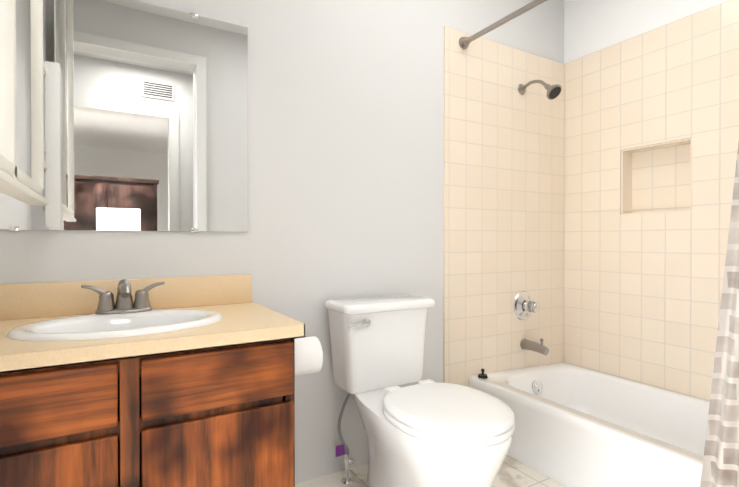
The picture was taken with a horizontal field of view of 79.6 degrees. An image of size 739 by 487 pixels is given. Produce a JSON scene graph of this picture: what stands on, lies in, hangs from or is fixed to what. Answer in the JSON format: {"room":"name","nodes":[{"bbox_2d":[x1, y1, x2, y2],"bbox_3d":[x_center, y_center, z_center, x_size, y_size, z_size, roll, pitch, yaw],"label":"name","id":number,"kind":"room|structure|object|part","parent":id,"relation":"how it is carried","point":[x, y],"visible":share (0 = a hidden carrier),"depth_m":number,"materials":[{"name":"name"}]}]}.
{"room":"bathroom","nodes":[
{"label":"bathroom","id":0,"kind":"room"},
{"bbox_2d":[0,0,563,484],"bbox_3d":[-0.389,-0.242,1.765,5.600,2.480,0.120,0,0,-30],"label":"wall","id":1,"kind":"structure","parent":0,"point":[344,148],"depth_m":1.83,"materials":[{"name":"white paint"}]},
{"bbox_2d":[0,0,61,226],"bbox_3d":[-0.694,-0.693,0.870,0.062,1.295,1.092,0,0,-30],"label":"medicine cabinet","id":2,"kind":"object","parent":1,"relation":"attached to","point":[16,182],"visible":1,"depth_m":1.18,"materials":[{"name":"white paint"}]},
{"bbox_2d":[0,0,247,231],"bbox_3d":[-0.810,-0.421,1.440,0.828,0.766,0.008,0,0,-30],"label":"mirror","id":3,"kind":"object","parent":1,"relation":"attached to","point":[154,117],"visible":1,"depth_m":1.47,"materials":[{"name":"clear glass"}]},
{"bbox_2d":[443,26,563,386],"bbox_3d":[0.748,-0.025,2.362,0.903,2.036,0.008,0,0,-30],"label":"wall tile","id":4,"kind":"structure","parent":1,"relation":"attached to","point":[503,192],"depth_m":2.32,"materials":[{"name":"beige tile"}]},
{"bbox_2d":[513,80,561,355],"bbox_3d":[0.898,-0.140,2.309,0.160,1.442,0.235,0,0,-30],"label":"fittings","id":5,"kind":"object","parent":4,"relation":"attached to","point":[525,306],"visible":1,"depth_m":2.36,"materials":[{"name":"silver metal"}]},
{"bbox_2d":[459,0,738,486],"bbox_3d":[0.853,-0.048,1.525,0.060,1.925,1.540,0,0,-30],"label":"shower curtain","id":6,"kind":"object","parent":4,"relation":"attached to","point":[720,467],"visible":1,"depth_m":1.25,"materials":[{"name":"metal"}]},
{"bbox_3d":[0.853,-0.981,1.518,0.060,0.060,1.540,0,0,-30],"label":"rod","id":7,"kind":"part","parent":6,"relation":"part of","materials":[{"name":"silver metal"}]},
{"bbox_2d":[295,455,565,486],"bbox_3d":[0.430,1.031,1.288,3.049,0.140,1.790,0,0,-30],"label":"floor","id":8,"kind":"structure","parent":0,"point":[512,472],"depth_m":1.81,"materials":[{"name":"tile"}]},
{"bbox_2d":[0,274,304,486],"bbox_3d":[-0.674,0.535,1.234,0.850,0.853,0.513,0,0,-30],"label":"bathroom vanity","id":9,"kind":"object","parent":8,"relation":"on","point":[171,382],"visible":1,"depth_m":1.09,"materials":[{"name":"brown wood"}]},
{"bbox_2d":[0,274,304,373],"bbox_3d":[-0.674,0.189,1.231,0.850,0.141,0.513,0,0,-30],"label":"countertop","id":10,"kind":"structure","parent":9,"relation":"on","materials":[{"name":"laminate"}]},
{"bbox_2d":[81,279,163,314],"bbox_3d":[-0.720,0.158,1.304,0.220,0.099,0.144,0,0,-30],"label":"faucet","id":11,"kind":"object","parent":10,"relation":"on","point":[124,305],"depth_m":1.32,"materials":[{"name":"silver metal"}]},
{"bbox_2d":[295,336,322,375],"bbox_3d":[-0.209,0.350,1.382,0.141,0.112,0.112,0,0,-30],"label":"toilet paper","id":12,"kind":"object","parent":9,"relation":"attached to","point":[308,355],"visible":0.73,"depth_m":1.34,"materials":[{"name":"white paper"}]},
{"bbox_2d":[325,294,514,486],"bbox_3d":[0.178,0.594,1.580,0.422,0.734,0.745,0,0,-30],"label":"toilet","id":13,"kind":"object","parent":8,"relation":"on","point":[426,433],"visible":1,"depth_m":1.55,"materials":[{"name":"white ceramic"}]},
{"bbox_3d":[-0.037,0.298,1.651,0.098,0.034,0.032,0,0,-30],"label":"handle","id":14,"kind":"part","parent":13,"relation":"part of","materials":[{"name":"silver metal"}]},
{"bbox_3d":[0.045,0.396,1.805,0.422,0.342,0.220,0,0,-30],"label":"tank","id":15,"kind":"part","parent":13,"relation":"part of","materials":[{"name":"white ceramic"}]},
{"bbox_3d":[0.253,0.543,1.452,0.380,0.052,0.449,0,0,-30],"label":"seat","id":16,"kind":"part","parent":13,"relation":"part of","materials":[{"name":"white plastic"}]},
{"bbox_2d":[468,362,709,486],"bbox_3d":[1.197,0.811,1.740,0.748,0.294,1.528,0,0,-30],"label":"bathtub","id":17,"kind":"object","parent":8,"relation":"on","point":[577,426],"visible":0.9,"depth_m":1.91,"materials":[{"name":"white ceramic"}]},
{"bbox_2d":[478,369,487,378],"bbox_3d":[0.560,0.639,2.192,0.048,0.042,0.048,0,0,-30],"label":"stopper","id":18,"kind":"object","parent":17,"relation":"on","point":[482,375],"visible":1,"depth_m":2.18,"materials":[{"name":"black rubber"}]},
{"bbox_2d":[564,0,727,63],"bbox_3d":[1.667,-0.244,1.937,0.250,2.480,1.670,0,0,-30],"label":"wall","id":19,"kind":"structure","parent":0,"point":[591,26],"depth_m":2.34,"materials":[{"name":"white paint"}]},
{"bbox_2d":[563,0,738,400],"bbox_3d":[1.568,-0.022,1.946,0.103,2.036,1.542,0,0,-30],"label":"tiled wall","id":20,"kind":"structure","parent":19,"relation":"attached to","point":[651,129],"depth_m":2.18,"materials":[{"name":"beige tile"}]}
]}

